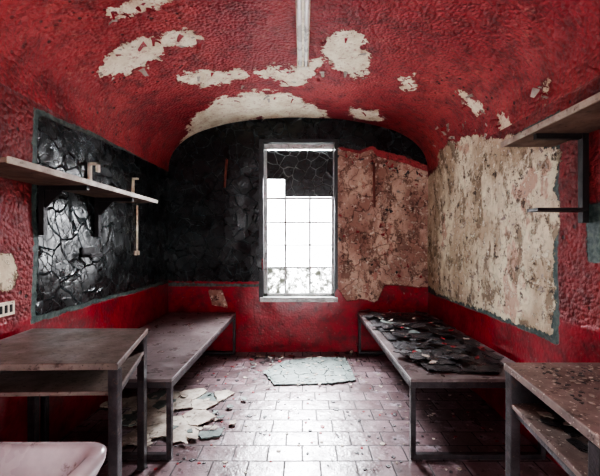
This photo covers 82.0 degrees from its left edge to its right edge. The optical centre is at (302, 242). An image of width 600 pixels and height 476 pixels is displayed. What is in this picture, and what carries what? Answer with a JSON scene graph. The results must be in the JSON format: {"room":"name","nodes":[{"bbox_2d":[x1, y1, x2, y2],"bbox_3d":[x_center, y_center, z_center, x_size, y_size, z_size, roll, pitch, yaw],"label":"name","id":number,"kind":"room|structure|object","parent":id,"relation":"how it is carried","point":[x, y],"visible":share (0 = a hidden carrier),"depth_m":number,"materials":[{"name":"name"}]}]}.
{"room":"prison interior","nodes":[
{"label":"prison interior","id":0,"kind":"room"},
{"bbox_2d":[0,83,168,441],"bbox_3d":[-1.523,0.185,1.315,0.036,2.090,5.230,0,0,0],"label":"wall","id":1,"kind":"structure","parent":0,"point":[49,282],"depth_m":2.25,"materials":[{"name":"paint"}]},
{"bbox_2d":[0,301,14,316],"bbox_3d":[-1.514,0.335,1.745,0.031,0.070,0.110,0,0,0],"label":"wall outlet","id":2,"kind":"object","parent":1,"relation":"attached to","point":[7,308],"visible":1,"depth_m":1.75,"materials":[{"name":"white plastic"}]},
{"bbox_2d":[0,156,157,236],"bbox_3d":[-1.357,-0.201,2.135,0.315,0.311,1.450,0,0,0],"label":"wall shelf","id":3,"kind":"object","parent":1,"relation":"attached to","point":[50,182],"visible":1,"depth_m":1.98,"materials":[{"name":"brown wood"}]},
{"bbox_2d":[81,247,102,257],"bbox_3d":[-1.484,0.065,2.430,0.068,0.070,0.140,0,0,0],"label":"soap dish","id":4,"kind":"object","parent":1,"relation":"attached to","point":[86,252],"visible":1,"depth_m":2.40,"materials":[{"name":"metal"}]},
{"bbox_2d":[87,162,99,179],"bbox_3d":[-1.479,-0.475,2.440,0.074,0.186,0.030,0,0,0],"label":"wall bracket","id":5,"kind":"object","parent":1,"relation":"attached to","point":[89,164],"visible":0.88,"depth_m":2.42,"materials":[{"name":"metal"}]},
{"bbox_2d":[131,178,138,192],"bbox_3d":[-1.489,-0.470,3.060,0.054,0.216,0.030,0,0,0],"label":"wall bracket","id":6,"kind":"object","parent":1,"relation":"attached to","point":[133,179],"visible":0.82,"depth_m":3.05,"materials":[{"name":"metal"}]},
{"bbox_2d":[135,205,139,254],"bbox_3d":[-1.505,-0.115,3.120,0.030,0.450,0.060,0,0,0],"label":"conduit","id":7,"kind":"object","parent":1,"relation":"attached to","point":[137,252],"visible":1,"depth_m":3.11,"materials":[{"name":"beige metal"}]},
{"bbox_2d":[168,118,427,351],"bbox_3d":[-0.055,-0.140,3.889,3.030,2.740,0.031,0,0,0],"label":"wall","id":8,"kind":"structure","parent":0,"point":[215,263],"depth_m":3.89,"materials":[{"name":"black paint"}]},
{"bbox_2d":[0,0,599,171],"bbox_3d":[-0.056,-1.113,1.315,2.953,0.626,5.230,0,0,0],"label":"ceiling","id":9,"kind":"structure","parent":0,"point":[53,53],"depth_m":2.31,"materials":[{"name":"red paint"}]},
{"bbox_2d":[295,0,310,69],"bbox_3d":[0.000,-1.339,1.865,0.090,0.067,1.470,0,0,0],"label":"fluorescent light fixture","id":10,"kind":"object","parent":9,"relation":"attached to","point":[302,6],"visible":1,"depth_m":2.16,"materials":[{"name":"white plastic"}]},
{"bbox_2d":[98,3,548,155],"bbox_3d":[0.029,-1.095,2.878,2.783,0.598,1.998,0,0,0],"label":"peeling paint","id":11,"kind":"object","parent":9,"relation":"attached to","point":[534,92],"visible":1,"depth_m":2.47,"materials":[{"name":"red paint"}]},
{"bbox_2d":[57,352,568,475],"bbox_3d":[-0.055,1.280,1.295,3.030,0.100,5.290,0,0,0],"label":"floor","id":12,"kind":"structure","parent":0,"point":[251,452],"depth_m":2.26,"materials":[{"name":"tile"}]},
{"bbox_2d":[0,442,106,475],"bbox_3d":[-0.885,0.904,0.765,0.664,0.652,0.504,0,0,0],"label":"basin","id":13,"kind":"object","parent":12,"relation":"on","point":[16,458],"visible":1,"depth_m":0.96,"materials":[{"name":"ceramic"}]},
{"bbox_2d":[0,328,147,475],"bbox_3d":[-1.108,0.850,1.617,0.764,0.760,0.575,0,0,0],"label":"side table","id":14,"kind":"object","parent":12,"relation":"on","point":[34,363],"visible":0.91,"depth_m":1.51,"materials":[{"name":"wood"}]},
{"bbox_2d":[0,351,143,396],"bbox_3d":[-1.108,0.594,1.617,0.740,0.018,0.551,0,0,0],"label":"shelf","id":15,"kind":"object","parent":14,"relation":"attached to","point":[59,382],"depth_m":1.45,"materials":[{"name":"brown wood"}]},
{"bbox_2d":[41,312,235,459],"bbox_3d":[-1.117,1.001,2.897,0.745,0.458,1.885,0,0,0],"label":"bench","id":16,"kind":"object","parent":12,"relation":"on","point":[176,341],"visible":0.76,"depth_m":2.52,"materials":[{"name":"paint"}]},
{"bbox_2d":[100,388,246,446],"bbox_3d":[-0.980,1.216,2.462,1.094,0.024,0.848,0,0,0],"label":"debris","id":17,"kind":"object","parent":12,"relation":"on","point":[184,429],"visible":0.86,"depth_m":2.43,"materials":[{"name":"beige paint"}]},
{"bbox_2d":[249,350,352,362],"bbox_3d":[0.002,1.214,3.688,1.142,0.027,0.264,0,0,-6],"label":"debris","id":18,"kind":"object","parent":12,"relation":"on","point":[258,355],"visible":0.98,"depth_m":3.70,"materials":[{"name":"paint"}]},
{"bbox_2d":[250,353,356,386],"bbox_3d":[0.004,1.218,3.348,1.077,0.022,0.899,0,0,0],"label":"plaster slab","id":19,"kind":"object","parent":12,"relation":"on","point":[310,371],"visible":1,"depth_m":3.25,"materials":[{"name":"white paint"}]},
{"bbox_2d":[358,312,545,459],"bbox_3d":[0.995,1.001,2.897,0.770,0.458,1.885,0,0,0],"label":"bench","id":20,"kind":"object","parent":12,"relation":"on","point":[415,375],"visible":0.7,"depth_m":1.98,"materials":[{"name":"paint"}]},
{"bbox_2d":[361,309,503,372],"bbox_3d":[0.975,0.736,2.903,0.793,0.066,1.773,0,0,0],"label":"debris","id":21,"kind":"object","parent":20,"relation":"on","point":[406,328],"visible":1,"depth_m":2.54,"materials":[{"name":"grey paint"}]},
{"bbox_2d":[504,363,599,475],"bbox_3d":[1.053,0.845,1.080,0.674,0.768,0.560,0,0,0],"label":"side table","id":22,"kind":"object","parent":12,"relation":"on","point":[558,404],"visible":1,"depth_m":1.15,"materials":[{"name":"worn brown wood"},{"name":"dark steel"},{"name":"dark paint"}]},
{"bbox_2d":[512,403,589,475],"bbox_3d":[1.053,0.624,1.080,0.650,0.018,0.536,0,0,0],"label":"shelf","id":23,"kind":"object","parent":22,"relation":"attached to","point":[565,442],"depth_m":1.11,"materials":[{"name":"brown wood"}]},
{"bbox_2d":[427,75,599,471],"bbox_3d":[1.411,0.185,1.315,0.038,2.090,5.230,0,0,0],"label":"wall","id":24,"kind":"structure","parent":0,"point":[554,245],"depth_m":2.24,"materials":[{"name":"paint"}]},
{"bbox_2d":[433,147,547,318],"bbox_3d":[1.389,-0.118,2.850,0.019,1.221,1.789,0,0,0],"label":"peeling paint","id":25,"kind":"object","parent":24,"relation":"attached to","point":[540,149],"visible":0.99,"depth_m":2.33,"materials":[{"name":"beige paint"}]},
{"bbox_2d":[501,92,599,222],"bbox_3d":[1.258,-0.333,1.445,0.295,0.466,0.990,0,0,0],"label":"wall shelf","id":26,"kind":"object","parent":24,"relation":"attached to","point":[577,121],"visible":1,"depth_m":1.70,"materials":[{"name":"brown wood"}]},
{"bbox_3d":[-0.055,-0.170,4.020,3.530,3.000,0.140,0,0,0],"label":"wall","id":27,"kind":"structure","parent":0,"visible":0},
{"bbox_2d":[223,158,227,187],"bbox_3d":[-0.865,-0.779,3.868,0.057,0.321,0.065,0,0,0],"label":"hook","id":28,"kind":"object","parent":27,"relation":"attached to","point":[226,160],"visible":1,"depth_m":3.85,"materials":[{"name":"red metal"}]},
{"bbox_2d":[259,139,337,301],"bbox_3d":[-0.052,-0.254,3.984,0.887,1.830,0.212,0,0,0],"label":"reveal","id":29,"kind":"object","parent":27,"relation":"attached to","point":[262,142],"visible":0.67,"depth_m":3.88,"materials":[{"name":"grey paint"}]},
{"bbox_2d":[264,150,333,295],"bbox_3d":[-0.045,-0.254,3.980,0.812,1.770,0.060,0,0,0],"label":"bars","id":30,"kind":"object","parent":29,"relation":"attached to","point":[266,198],"visible":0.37,"depth_m":3.96,"materials":[{"name":"paint"}]},
{"bbox_2d":[268,268,330,292],"bbox_3d":[-0.040,0.435,3.986,0.742,0.291,0.003,0,0,0],"label":"glass","id":31,"kind":"object","parent":30,"relation":"attached to","point":[319,273],"visible":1,"depth_m":3.98,"materials":[{"name":"white glass"}]},
{"bbox_2d":[264,144,333,149],"bbox_3d":[-0.045,-1.091,3.920,0.792,0.055,0.040,0,0,0],"label":"rail","id":32,"kind":"object","parent":29,"relation":"attached to","point":[266,146],"visible":1,"depth_m":3.90,"materials":[{"name":"metal"}]},
{"bbox_2d":[267,150,332,196],"bbox_3d":[-0.035,-0.794,3.956,0.752,0.529,0.016,0,0,0],"label":"board","id":33,"kind":"object","parent":32,"relation":"hanging from","point":[306,173],"visible":1,"depth_m":3.95,"materials":[{"name":"black paint"}]},
{"bbox_2d":[260,296,337,301],"bbox_3d":[-0.045,0.635,3.973,0.872,0.052,0.235,0,0,0],"label":"sill","id":34,"kind":"structure","parent":27,"relation":"attached to","point":[265,298],"depth_m":3.85,"materials":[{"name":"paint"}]},
{"bbox_2d":[371,163,376,206],"bbox_3d":[0.800,-0.650,3.878,0.060,0.500,0.043,0,0,0],"label":"pipe","id":35,"kind":"object","parent":27,"relation":"attached to","point":[373,170],"visible":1,"depth_m":3.86,"materials":[{"name":"red metal"}]},
{"bbox_2d":[336,148,422,294],"bbox_3d":[0.854,-0.239,3.861,0.976,1.655,0.026,0,0,0],"label":"peeling paint","id":36,"kind":"object","parent":27,"relation":"attached to","point":[372,161],"visible":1,"depth_m":3.87,"materials":[{"name":"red paint"}]}
]}

